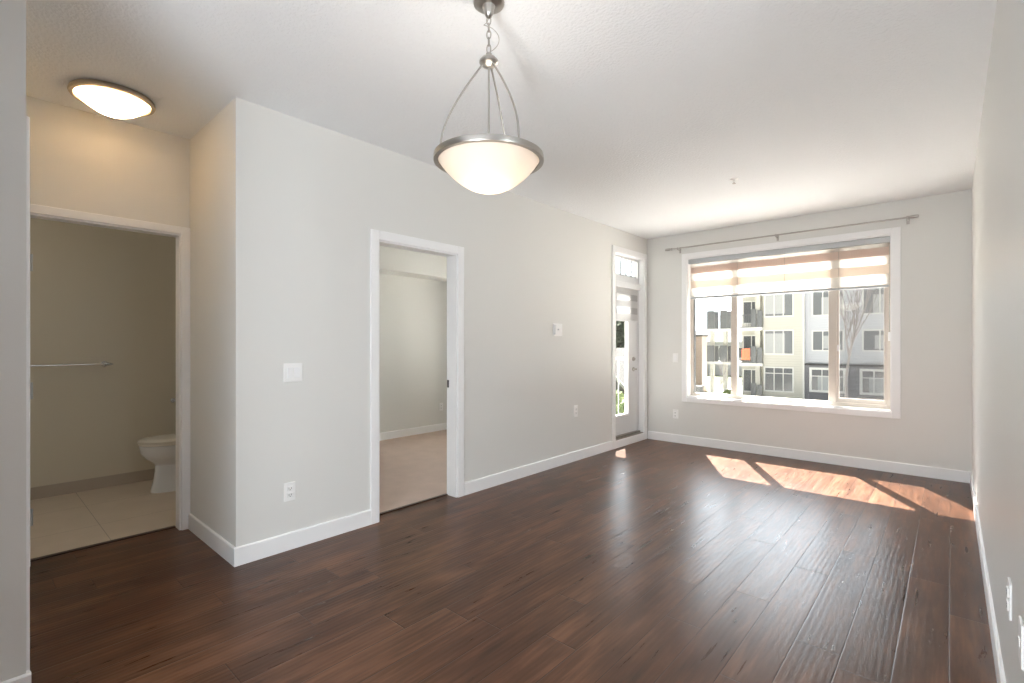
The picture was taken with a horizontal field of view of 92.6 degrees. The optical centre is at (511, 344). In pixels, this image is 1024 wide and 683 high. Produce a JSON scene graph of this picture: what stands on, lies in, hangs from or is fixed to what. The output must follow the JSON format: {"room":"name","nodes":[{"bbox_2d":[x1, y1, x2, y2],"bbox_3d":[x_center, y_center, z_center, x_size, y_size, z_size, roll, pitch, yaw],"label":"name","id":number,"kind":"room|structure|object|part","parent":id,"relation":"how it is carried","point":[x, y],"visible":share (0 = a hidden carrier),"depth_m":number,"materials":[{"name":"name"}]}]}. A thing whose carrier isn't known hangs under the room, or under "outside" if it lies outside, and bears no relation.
{"room":"empty living room","nodes":[
{"label":"empty living room","id":0,"kind":"room"},
{"bbox_2d":[0,0,25,681],"bbox_3d":[-2.403,-0.075,2.269,1.633,2.742,0.120,0,0,42],"label":"wall","id":1,"kind":"structure","parent":0,"point":[12,12],"depth_m":1.74,"materials":[{"name":"white paint"}]},
{"bbox_2d":[26,116,29,670],"bbox_3d":[-2.134,0.232,2.035,0.877,2.128,0.131,0,0,42],"label":"door frame","id":2,"kind":"structure","parent":1,"relation":"attached to","point":[27,118],"depth_m":1.79,"materials":[{"name":"white paint"}]},
{"bbox_2d":[26,95,189,227],"bbox_3d":[-2.611,-0.075,3.147,0.090,2.742,0.909,0,0,42],"label":"wall","id":3,"kind":"structure","parent":0,"point":[80,160],"depth_m":3.11,"materials":[{"name":"white paint"}]},
{"bbox_2d":[30,204,189,530],"bbox_3d":[-2.590,0.239,3.157,0.107,2.114,0.865,0,0,42],"label":"door frame","id":4,"kind":"structure","parent":3,"relation":"attached to","point":[182,234],"depth_m":3.41,"materials":[{"name":"white paint"}]},
{"bbox_2d":[190,105,227,540],"bbox_3d":[-1.994,-0.075,3.284,0.885,2.742,0.120,0,0,42],"label":"wall","id":5,"kind":"structure","parent":0,"point":[209,145],"depth_m":3.19,"materials":[{"name":"white paint"}]},
{"bbox_2d":[188,513,234,565],"bbox_3d":[-1.943,1.242,3.149,0.867,0.108,0.013,0,0,42],"label":"baseboard","id":6,"kind":"structure","parent":5,"relation":"attached to","point":[221,546],"depth_m":3.11,"materials":[{"name":"white paint"}]},
{"bbox_2d":[30,218,446,487],"bbox_3d":[-2.927,-0.075,5.364,0.120,2.742,6.320,0,0,42],"label":"wall","id":7,"kind":"structure","parent":0,"point":[98,295],"depth_m":4.50,"materials":[{"name":"beige paint"}]},
{"bbox_2d":[30,361,112,366],"bbox_3d":[-3.869,0.178,4.164,0.080,0.052,0.745,0,0,42],"label":"towel bar","id":8,"kind":"object","parent":7,"relation":"attached to","point":[104,363],"visible":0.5,"depth_m":4.23,"materials":[{"name":"silver metal"}]},
{"bbox_3d":[-3.647,0.178,4.411,0.080,0.052,0.081,0,0,42],"label":"post","id":9,"kind":"part","parent":8,"relation":"part of","materials":[{"name":"silver metal"}]},
{"bbox_2d":[30,468,154,499],"bbox_3d":[-3.986,1.244,4.085,0.010,0.101,2.760,0,0,42],"label":"baseboard","id":10,"kind":"structure","parent":7,"relation":"attached to","point":[51,490],"depth_m":4.34,"materials":[{"name":"tile"}]},
{"bbox_2d":[380,246,446,281],"bbox_3d":[-1.797,-1.198,6.265,0.360,0.497,3.190,0,0,42],"label":"ceiling","id":11,"kind":"structure","parent":7,"relation":"attached to","point":[393,261],"depth_m":6.56,"materials":[{"name":"white paint"}]},
{"bbox_2d":[380,423,446,440],"bbox_3d":[-1.926,1.242,6.381,0.013,0.108,3.190,0,0,42],"label":"baseboard","id":12,"kind":"structure","parent":7,"relation":"attached to","point":[443,426],"depth_m":6.94,"materials":[{"name":"white paint"}]},
{"bbox_2d":[228,97,646,546],"bbox_3d":[0.144,-0.075,4.917,0.120,2.742,5.406,0,0,42],"label":"wall","id":13,"kind":"structure","parent":0,"point":[305,199],"depth_m":3.40,"materials":[{"name":"white paint"}]},
{"bbox_2d":[284,481,294,501],"bbox_3d":[-1.403,0.931,3.093,0.010,0.116,0.072,0,0,42],"label":"wall outlet","id":14,"kind":"object","parent":13,"relation":"attached to","point":[289,488],"visible":1,"depth_m":3.09,"materials":[{"name":"white plastic"}]},
{"bbox_2d":[284,363,301,381],"bbox_3d":[-1.388,0.179,3.109,0.012,0.118,0.118,0,0,42],"label":"light switch","id":15,"kind":"object","parent":13,"relation":"attached to","point":[292,371],"visible":1,"depth_m":3.10,"materials":[{"name":"white plastic"}]},
{"bbox_2d":[370,229,463,524],"bbox_3d":[-0.760,0.233,3.896,0.137,2.126,0.902,0,0,42],"label":"door frame","id":16,"kind":"structure","parent":13,"relation":"attached to","point":[454,254],"depth_m":4.12,"materials":[{"name":"white paint"}]},
{"bbox_2d":[233,441,611,566],"bbox_3d":[-0.194,1.242,4.440,0.013,0.108,4.270,0,0,42],"label":"baseboard","id":17,"kind":"structure","parent":13,"relation":"attached to","point":[254,551],"depth_m":3.38,"materials":[{"name":"white paint"}]},
{"bbox_2d":[553,323,561,335],"bbox_3d":[0.496,-0.154,5.193,0.034,0.132,0.155,0,0,42],"label":"thermostat","id":18,"kind":"object","parent":13,"relation":"attached to","point":[557,328],"visible":1,"depth_m":5.17,"materials":[{"name":"white plastic"}]},
{"bbox_2d":[574,405,577,416],"bbox_3d":[0.712,0.744,5.452,0.010,0.130,0.072,0,0,42],"label":"wall outlet","id":19,"kind":"object","parent":13,"relation":"attached to","point":[575,406],"visible":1,"depth_m":5.45,"materials":[{"name":"white plastic"}]},
{"bbox_2d":[612,245,646,449],"bbox_3d":[1.495,0.034,6.411,0.137,2.524,0.916,0,0,42],"label":"door frame","id":20,"kind":"structure","parent":13,"relation":"attached to","point":[616,250],"depth_m":6.65,"materials":[{"name":"white paint"}]},
{"bbox_2d":[616,255,642,439],"bbox_3d":[1.488,0.029,6.417,0.128,2.346,0.748,0,0,42],"label":"door","id":21,"kind":"structure","parent":13,"relation":"in","point":[627,423],"depth_m":6.54,"materials":[{"name":"white paint"}]},
{"bbox_2d":[616,281,640,321],"bbox_3d":[1.501,-0.549,6.394,0.053,0.505,0.665,0,0,42],"label":"zebra blind","id":22,"kind":"object","parent":21,"relation":"attached to","point":[626,293],"visible":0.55,"depth_m":6.38,"materials":[{"name":"white fabric"}]},
{"bbox_3d":[1.492,-0.306,6.381,0.018,0.019,0.595,0,0,42],"label":"rail","id":23,"kind":"part","parent":22,"relation":"part of","materials":[{"name":"white paint"}]},
{"bbox_2d":[26,0,996,238],"bbox_3d":[-0.075,-1.571,2.538,8.300,0.250,9.280,0,0,42],"label":"ceiling","id":24,"kind":"structure","parent":0,"point":[642,115],"depth_m":2.65,"materials":[{"name":"white paint"}]},
{"bbox_2d":[67,79,155,118],"bbox_3d":[-2.323,-1.390,2.854,0.400,0.112,0.400,0,0,42],"label":"lamp","id":25,"kind":"object","parent":24,"relation":"attached to","point":[110,99],"visible":1,"depth_m":2.77,"materials":[{"name":"white glass"}]},
{"bbox_2d":[433,0,543,194],"bbox_3d":[-0.098,-1.044,2.070,0.466,0.804,0.466,0,0,42],"label":"pendant lamp","id":26,"kind":"object","parent":24,"relation":"hanging from","point":[486,163],"visible":1,"depth_m":1.97,"materials":[{"name":"silver metal"}]},
{"bbox_3d":[-0.215,-0.985,2.053,0.191,0.398,0.016,0,0,-7],"label":"rod","id":27,"kind":"part","parent":26,"relation":"part of","materials":[{"name":"silver metal"}]},
{"bbox_3d":[-0.098,-0.709,2.070,0.427,0.134,0.427,0,0,42],"label":"lamp shade","id":28,"kind":"part","parent":26,"relation":"part of","materials":[{"name":"white glass"}]},
{"bbox_3d":[-0.098,-1.309,2.070,0.018,0.162,0.018,0,0,-32],"label":"chain","id":29,"kind":"part","parent":26,"relation":"part of","materials":[{"name":"silver metal"}]},
{"bbox_3d":[-0.098,-0.948,2.070,0.036,0.452,0.036,0,0,42],"label":"stem","id":30,"kind":"part","parent":26,"relation":"part of","materials":[{"name":"silver metal"}]},
{"bbox_3d":[-0.085,-1.296,2.060,0.061,0.176,0.070,0,0,42],"label":"cord","id":31,"kind":"part","parent":26,"relation":"part of","materials":[{"name":"grey plastic"}]},
{"bbox_3d":[-0.055,-0.985,2.180,0.016,0.398,0.191,0,0,23],"label":"rod","id":32,"kind":"part","parent":26,"relation":"part of","materials":[{"name":"silver metal"}]},
{"bbox_3d":[-0.024,-0.985,1.978,0.016,0.398,0.191,0,0,-37],"label":"rod","id":33,"kind":"part","parent":26,"relation":"part of","materials":[{"name":"silver metal"}]},
{"bbox_2d":[30,430,996,682],"bbox_3d":[-0.081,1.343,2.531,7.900,0.106,8.860,0,0,42],"label":"floor","id":34,"kind":"structure","parent":0,"point":[647,560],"depth_m":2.64,"materials":[{"name":"laminate"}]},
{"bbox_2d":[30,526,175,561],"bbox_3d":[-2.638,1.292,3.200,0.036,0.007,0.739,0,0,42],"label":"threshold","id":35,"kind":"object","parent":34,"relation":"on","point":[170,527],"visible":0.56,"depth_m":3.16,"materials":[{"name":"brown wood"}]},
{"bbox_2d":[137,434,175,492],"bbox_3d":[-2.962,0.902,4.486,0.420,0.783,0.758,0,0,42],"label":"toilet","id":36,"kind":"object","parent":34,"relation":"on","point":[160,450],"visible":0.38,"depth_m":4.26,"materials":[{"name":"white ceramic"}]},
{"bbox_3d":[-3.052,0.839,4.385,0.382,0.029,0.486,0,0,42],"label":"lid","id":37,"kind":"part","parent":36,"relation":"part of","materials":[{"name":"beige plastic"}]},
{"bbox_3d":[-3.052,0.865,4.386,0.380,0.019,0.484,0,0,42],"label":"seat","id":38,"kind":"part","parent":36,"relation":"part of","materials":[{"name":"beige plastic"}]},
{"bbox_2d":[380,493,447,514],"bbox_3d":[-0.809,1.291,3.940,0.028,0.010,0.742,0,0,42],"label":"threshold","id":39,"kind":"object","parent":34,"relation":"on","point":[445,494],"visible":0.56,"depth_m":3.94,"materials":[{"name":"brown wood"}]},
{"bbox_2d":[647,189,971,471],"bbox_3d":[3.196,-0.075,5.677,3.409,2.742,0.200,0,0,42],"label":"wall","id":40,"kind":"structure","parent":0,"point":[934,428],"depth_m":4.94,"materials":[{"name":"white paint"}]},
{"bbox_2d":[673,353,677,361],"bbox_3d":[2.158,0.179,6.466,0.072,0.118,0.012,0,0,42],"label":"light switch","id":41,"kind":"object","parent":40,"relation":"attached to","point":[675,355],"visible":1,"depth_m":6.46,"materials":[{"name":"white plastic"}]},
{"bbox_2d":[673,410,677,418],"bbox_3d":[2.158,0.922,6.466,0.072,0.116,0.010,0,0,42],"label":"wall outlet","id":42,"kind":"object","parent":40,"relation":"attached to","point":[675,412],"visible":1,"depth_m":6.46,"materials":[{"name":"white plastic"}]},
{"bbox_2d":[682,227,900,418],"bbox_3d":[3.114,-0.215,5.718,2.246,1.926,0.187,0,0,42],"label":"window","id":43,"kind":"structure","parent":40,"relation":"in","point":[890,407],"depth_m":5.38,"materials":[{"name":"white paint"}]},
{"bbox_2d":[688,236,889,340],"bbox_3d":[3.095,-0.568,5.702,2.088,1.068,0.080,0,0,42],"label":"zebra blind","id":44,"kind":"object","parent":43,"relation":"attached to","point":[862,263],"visible":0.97,"depth_m":5.56,"materials":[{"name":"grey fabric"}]},
{"bbox_3d":[3.139,-0.817,5.642,0.004,0.454,0.005,0,0,42],"label":"cord","id":45,"kind":"part","parent":44,"relation":"part of","materials":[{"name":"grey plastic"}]},
{"bbox_3d":[3.098,-0.600,5.702,2.053,0.024,0.035,0,0,42],"label":"rail","id":46,"kind":"part","parent":44,"relation":"part of","materials":[{"name":"grey"}]},
{"bbox_3d":[3.531,-0.817,5.290,0.004,0.454,0.005,0,0,42],"label":"cord","id":47,"kind":"part","parent":44,"relation":"part of","materials":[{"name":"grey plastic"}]},
{"bbox_3d":[3.858,-0.574,5.004,0.005,0.940,0.028,0,0,42],"label":"pull chain","id":48,"kind":"part","parent":44,"relation":"part of","materials":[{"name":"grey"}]},
{"bbox_3d":[3.150,-0.215,5.765,2.114,1.802,0.070,0,0,42],"label":"frame","id":49,"kind":"part","parent":43,"relation":"part of","materials":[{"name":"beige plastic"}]},
{"bbox_3d":[3.730,-0.217,5.228,0.434,1.697,0.034,0,0,42],"label":"sash","id":50,"kind":"part","parent":43,"relation":"part of","materials":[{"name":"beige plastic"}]},
{"bbox_2d":[665,214,918,252],"bbox_3d":[3.013,-1.234,5.645,2.590,0.080,0.092,0,0,42],"label":"curtain rod","id":51,"kind":"object","parent":40,"relation":"attached to","point":[917,215],"visible":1,"depth_m":5.42,"materials":[{"name":"silver metal"}]},
{"bbox_2d":[648,431,969,482],"bbox_3d":[3.071,1.242,5.645,3.226,0.108,0.013,0,0,42],"label":"baseboard","id":52,"kind":"structure","parent":40,"relation":"attached to","point":[872,464],"depth_m":5.34,"materials":[{"name":"white paint"}]},
{"bbox_2d":[823,336,839,348],"bbox_3d":[22.244,-0.154,34.095,1.000,0.900,0.006,0,0,42],"label":"blind","id":53,"kind":"object","parent":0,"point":[825,338],"depth_m":34.31,"materials":[{"name":"grey fabric"}]},
{"bbox_2d":[821,296,841,314],"bbox_3d":[22.263,-2.694,34.079,1.250,1.220,0.006,0,0,42],"label":"blind","id":54,"kind":"object","parent":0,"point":[824,299],"depth_m":34.32,"materials":[{"name":"grey fabric"}]},
{"bbox_2d":[972,0,1023,682],"bbox_3d":[2.853,-0.075,2.854,0.150,2.742,4.460,0,0,42],"label":"wall","id":55,"kind":"structure","parent":0,"point":[998,178],"depth_m":1.84,"materials":[{"name":"white paint"}]},
{"bbox_2d":[970,472,1005,682],"bbox_3d":[2.793,1.242,2.909,0.013,0.108,4.460,0,0,42],"label":"baseboard","id":56,"kind":"structure","parent":55,"relation":"attached to","point":[999,669],"depth_m":2.30,"materials":[{"name":"white paint"}]},
{"bbox_2d":[1006,577,1011,620],"bbox_3d":[1.605,0.821,1.583,0.010,0.116,0.072,0,0,42],"label":"wall outlet","id":57,"kind":"object","parent":55,"relation":"attached to","point":[1009,585],"visible":1,"depth_m":1.56,"materials":[{"name":"white plastic"}]},
{"bbox_2d":[1006,586,1008,597],"bbox_3d":[1.604,0.800,1.584,0.005,0.028,0.034,0,0,42],"label":"receptacle","id":58,"kind":"object","parent":57,"relation":"attached to","point":[1007,587],"depth_m":1.57,"materials":[{"name":"grey plastic"}]},
{"bbox_2d":[1006,598,1008,610],"bbox_3d":[1.604,0.842,1.584,0.005,0.028,0.034,0,0,42],"label":"receptacle","id":59,"kind":"object","parent":57,"relation":"attached to","point":[1007,599],"depth_m":1.57,"materials":[{"name":"grey plastic"}]},
{"bbox_2d":[1018,616,1023,669],"bbox_3d":[1.373,0.804,1.321,0.008,0.116,0.072,0,0,42],"label":"blank plate","id":60,"kind":"object","parent":55,"relation":"attached to","point":[1020,622],"visible":1,"depth_m":1.31,"materials":[{"name":"white plastic"}]},
{"bbox_3d":[-2.756,-0.075,0.742,0.120,2.742,2.625,0,0,42],"label":"wall","id":61,"kind":"structure","parent":0,"visible":0},
{"bbox_2d":[0,670,30,682],"bbox_3d":[-1.934,1.242,1.572,0.031,0.108,0.558,0,0,42],"label":"baseboard","id":62,"kind":"structure","parent":61,"relation":"attached to","point":[25,678],"depth_m":1.75,"materials":[{"name":"white paint"}]},
{"bbox_3d":[0.816,-0.119,7.576,2.900,3.270,1.930,0,0,42],"label":"balcony slab","id":63,"kind":"object","parent":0,"visible":0},
{"bbox_2d":[616,357,624,413],"bbox_3d":[1.403,0.768,8.245,2.890,1.115,0.050,0,0,42],"label":"balcony railing","id":64,"kind":"object","parent":63,"relation":"on","point":[617,358],"visible":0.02,"depth_m":7.95,"materials":[{"name":"grey metal"}]},
{"label":"outside","id":65,"kind":"structure","parent":0,"visible":0},
{"bbox_2d":[707,386,741,394],"bbox_3d":[34.395,4.446,60.828,150.000,0.300,123.500,0,0,42],"label":"ground","id":66,"kind":"structure","parent":65,"point":[740,387],"depth_m":44.56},
{"bbox_2d":[616,402,624,414],"bbox_3d":[6.325,3.737,26.584,1.733,1.286,2.046,0,0,-20],"label":"shrub","id":67,"kind":"object","parent":66,"relation":"on","point":[622,405],"visible":0.16,"depth_m":26.25,"materials":[{"name":"green plant"}]},
{"bbox_2d":[620,375,741,403],"bbox_3d":[-7.414,4.286,69.774,71.800,0.020,66.000,0,0,42],"label":"lawn","id":68,"kind":"structure","parent":66,"relation":"on","point":[717,386],"depth_m":53.41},
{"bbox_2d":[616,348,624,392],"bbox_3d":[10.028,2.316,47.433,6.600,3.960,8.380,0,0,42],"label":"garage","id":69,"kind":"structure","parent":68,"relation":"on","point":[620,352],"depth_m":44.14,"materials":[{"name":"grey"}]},
{"bbox_2d":[616,321,624,347],"bbox_3d":[14.267,-0.295,57.287,7.913,9.191,6.496,0,0,42],"label":"leafy tree","id":70,"kind":"object","parent":68,"relation":"on","point":[620,325],"visible":0.12,"depth_m":56.25,"materials":[{"name":"green plant"}]},
{"bbox_2d":[696,335,707,391],"bbox_3d":[15.963,1.721,45.590,4.100,5.150,1.400,0,0,42],"label":"building","id":71,"kind":"structure","parent":68,"relation":"on","point":[701,340],"depth_m":44.10,"materials":[{"name":"beige"}]},
{"bbox_2d":[696,385,704,392],"bbox_3d":[13.677,3.671,35.888,0.650,1.250,0.600,0,0,42],"label":"gate pillar","id":72,"kind":"structure","parent":66,"relation":"on","point":[698,388],"depth_m":35.64,"materials":[{"name":"concrete"}]},
{"bbox_2d":[696,331,741,375],"bbox_3d":[33.022,1.146,69.782,16.800,6.300,9.200,0,0,42],"label":"house","id":73,"kind":"structure","parent":66,"relation":"on","point":[718,335],"depth_m":68.31,"materials":[{"name":"grey"}]},
{"bbox_2d":[713,355,729,393],"bbox_3d":[15.683,2.336,36.108,1.413,3.925,1.597,0,0,32],"label":"bare tree","id":74,"kind":"object","parent":66,"relation":"on","point":[720,369],"visible":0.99,"depth_m":36.13,"materials":[{"name":"grey plant"}]},
{"bbox_2d":[721,389,739,394],"bbox_3d":[16.512,3.845,36.897,1.577,0.981,1.251,0,0,42],"label":"shrub","id":75,"kind":"object","parent":66,"relation":"on","point":[728,391],"visible":0.22,"depth_m":36.73,"materials":[{"name":"green plant"}]},
{"bbox_2d":[706,287,883,400],"bbox_3d":[37.766,-1.524,46.388,24.500,12.160,40.498,0,0,42],"label":"apartment building","id":76,"kind":"structure","parent":66,"relation":"on","point":[786,335],"depth_m":35.23,"materials":[{"name":"grey"}]},
{"bbox_3d":[16.630,0.761,40.566,0.700,1.330,0.710,0,0,42],"label":"privacy panel","id":77,"kind":"part","parent":76,"relation":"part of","materials":[{"name":"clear glass"}]},
{"bbox_3d":[16.630,-2.014,40.566,0.700,1.480,0.710,0,0,42],"label":"privacy panel","id":78,"kind":"part","parent":76,"relation":"part of","materials":[{"name":"clear glass"}]},
{"bbox_3d":[17.123,0.926,39.768,2.600,1.000,0.040,0,0,42],"label":"railing","id":79,"kind":"part","parent":76,"relation":"part of","materials":[{"name":"clear glass"}]},
{"bbox_3d":[17.123,-1.774,39.768,2.600,1.000,0.040,0,0,42],"label":"railing","id":80,"kind":"part","parent":76,"relation":"part of","materials":[{"name":"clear glass"}]},
{"bbox_3d":[17.393,0.761,39.882,0.650,1.330,0.710,0,0,42],"label":"privacy panel","id":81,"kind":"part","parent":76,"relation":"part of","materials":[{"name":"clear glass"}]},
{"bbox_3d":[17.393,-2.014,39.882,0.650,1.480,0.710,0,0,42],"label":"privacy panel","id":82,"kind":"part","parent":76,"relation":"part of","materials":[{"name":"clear glass"}]},
{"bbox_2d":[742,348,749,359],"bbox_3d":[17.882,0.751,37.430,0.619,0.890,0.148,0,0,42],"label":"towel","id":83,"kind":"object","parent":76,"relation":"hanging from","point":[745,352],"visible":1,"depth_m":37.34,"materials":[{"name":"orange fabric"}]},
{"bbox_3d":[19.000,2.871,38.828,1.150,1.650,0.010,0,0,42],"label":"pane","id":84,"kind":"part","parent":76,"relation":"part of","materials":[{"name":"grey glass"}]},
{"bbox_3d":[19.000,0.171,38.828,1.150,1.650,0.010,0,0,42],"label":"pane","id":85,"kind":"part","parent":76,"relation":"part of","materials":[{"name":"grey glass"}]},
{"bbox_3d":[19.000,-2.529,38.828,1.150,1.650,0.010,0,0,42],"label":"pane","id":86,"kind":"part","parent":76,"relation":"part of","materials":[{"name":"grey glass"}]},
{"bbox_3d":[18.035,0.926,37.339,2.000,1.000,0.040,0,0,42],"label":"railing","id":87,"kind":"part","parent":76,"relation":"part of","materials":[{"name":"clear glass"}]},
{"bbox_3d":[18.035,-1.774,37.339,2.000,1.000,0.040,0,0,42],"label":"railing","id":88,"kind":"part","parent":76,"relation":"part of","materials":[{"name":"clear glass"}]},
{"bbox_3d":[18.437,3.621,36.905,0.780,1.350,0.050,0,0,42],"label":"privacy panel","id":89,"kind":"part","parent":76,"relation":"part of","materials":[{"name":"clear glass"}]},
{"bbox_3d":[18.437,0.786,36.905,0.780,1.280,0.050,0,0,42],"label":"privacy panel","id":90,"kind":"part","parent":76,"relation":"part of","materials":[{"name":"clear glass"}]},
{"bbox_3d":[18.437,-1.964,36.905,0.780,1.380,0.050,0,0,42],"label":"privacy panel","id":91,"kind":"part","parent":76,"relation":"part of","materials":[{"name":"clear glass"}]},
{"bbox_2d":[765,333,784,353],"bbox_3d":[19.468,-0.064,36.249,1.310,1.480,0.006,0,0,42],"label":"blind","id":92,"kind":"object","parent":76,"relation":"hanging from","point":[774,342],"depth_m":36.22,"materials":[{"name":"grey fabric"}]},
{"bbox_2d":[765,294,784,313],"bbox_3d":[19.468,-3.029,36.249,1.310,1.550,0.006,0,0,42],"label":"blind","id":93,"kind":"object","parent":76,"relation":"hanging from","point":[774,303],"depth_m":36.22,"materials":[{"name":"grey fabric"}]},
{"bbox_3d":[19.659,2.586,36.088,1.810,1.660,0.010,0,0,42],"label":"pane","id":94,"kind":"part","parent":76,"relation":"part of","materials":[{"name":"grey glass"}]},
{"bbox_3d":[19.659,-0.154,36.088,1.810,1.660,0.010,0,0,42],"label":"pane","id":95,"kind":"part","parent":76,"relation":"part of","materials":[{"name":"grey glass"}]},
{"bbox_3d":[19.659,-2.954,36.088,1.810,1.700,0.010,0,0,42],"label":"pane","id":96,"kind":"part","parent":76,"relation":"part of","materials":[{"name":"grey glass"}]},
{"bbox_2d":[818,375,827,389],"bbox_3d":[21.995,2.706,34.117,1.200,1.020,0.006,0,0,42],"label":"blind","id":97,"kind":"object","parent":76,"relation":"hanging from","point":[822,379],"depth_m":34.29,"materials":[{"name":"grey fabric"}]},
{"bbox_3d":[21.982,2.506,34.140,1.850,1.420,0.010,0,0,42],"label":"pane","id":98,"kind":"part","parent":76,"relation":"part of","materials":[{"name":"grey glass"}]},
{"bbox_3d":[22.082,-0.254,34.252,1.750,1.300,0.010,0,0,42],"label":"pane","id":99,"kind":"part","parent":76,"relation":"part of","materials":[{"name":"grey glass"}]},
{"bbox_3d":[22.082,-2.944,34.252,1.750,1.720,0.010,0,0,42],"label":"pane","id":100,"kind":"part","parent":76,"relation":"part of","materials":[{"name":"grey glass"}]},
{"bbox_3d":[24.171,2.506,32.177,1.850,1.420,0.010,0,0,42],"label":"pane","id":101,"kind":"part","parent":76,"relation":"part of","materials":[{"name":"grey glass"}]},
{"bbox_3d":[24.271,-0.254,32.289,1.750,1.300,0.010,0,0,42],"label":"pane","id":102,"kind":"part","parent":76,"relation":"part of","materials":[{"name":"grey glass"}]},
{"bbox_3d":[24.271,-2.944,32.289,1.750,1.720,0.010,0,0,42],"label":"pane","id":103,"kind":"part","parent":76,"relation":"part of","materials":[{"name":"grey glass"}]},
{"bbox_2d":[869,377,883,392],"bbox_3d":[24.184,2.706,32.154,1.200,1.020,0.006,0,0,42],"label":"blind","id":104,"kind":"object","parent":76,"relation":"hanging from","point":[876,384],"depth_m":32.28,"materials":[{"name":"grey"}]},
{"bbox_2d":[873,294,883,312],"bbox_3d":[24.452,-2.694,32.116,1.250,1.220,0.006,0,0,42],"label":"blind","id":105,"kind":"object","parent":76,"relation":"hanging from","point":[878,307],"depth_m":32.33,"materials":[{"name":"grey fabric"}]},
{"bbox_2d":[875,335,883,348],"bbox_3d":[24.433,-0.154,32.133,1.000,0.900,0.006,0,0,42],"label":"blind","id":106,"kind":"object","parent":76,"relation":"hanging from","point":[879,339],"depth_m":32.28,"materials":[{"name":"grey"}]},
{"bbox_2d":[839,288,883,397],"bbox_3d":[19.180,-0.972,27.043,2.997,10.556,2.977,0,0,22],"label":"bare tree","id":107,"kind":"object","parent":66,"relation":"on","point":[853,320],"visible":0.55,"depth_m":27.33,"materials":[{"name":"grey plant"}]},
{"bbox_3d":[8.192,4.281,31.605,90.000,0.030,4.000,0,0,42],"label":"path","id":108,"kind":"object","parent":66,"relation":"on","visible":0},
{"bbox_2d":[616,390,624,404],"bbox_3d":[6.220,3.527,31.979,2.222,1.482,2.509,0,0,9],"label":"shrub","id":109,"kind":"object","parent":108,"relation":"on","point":[621,395],"visible":0.12,"depth_m":31.11,"materials":[{"name":"green plant"}]}
]}

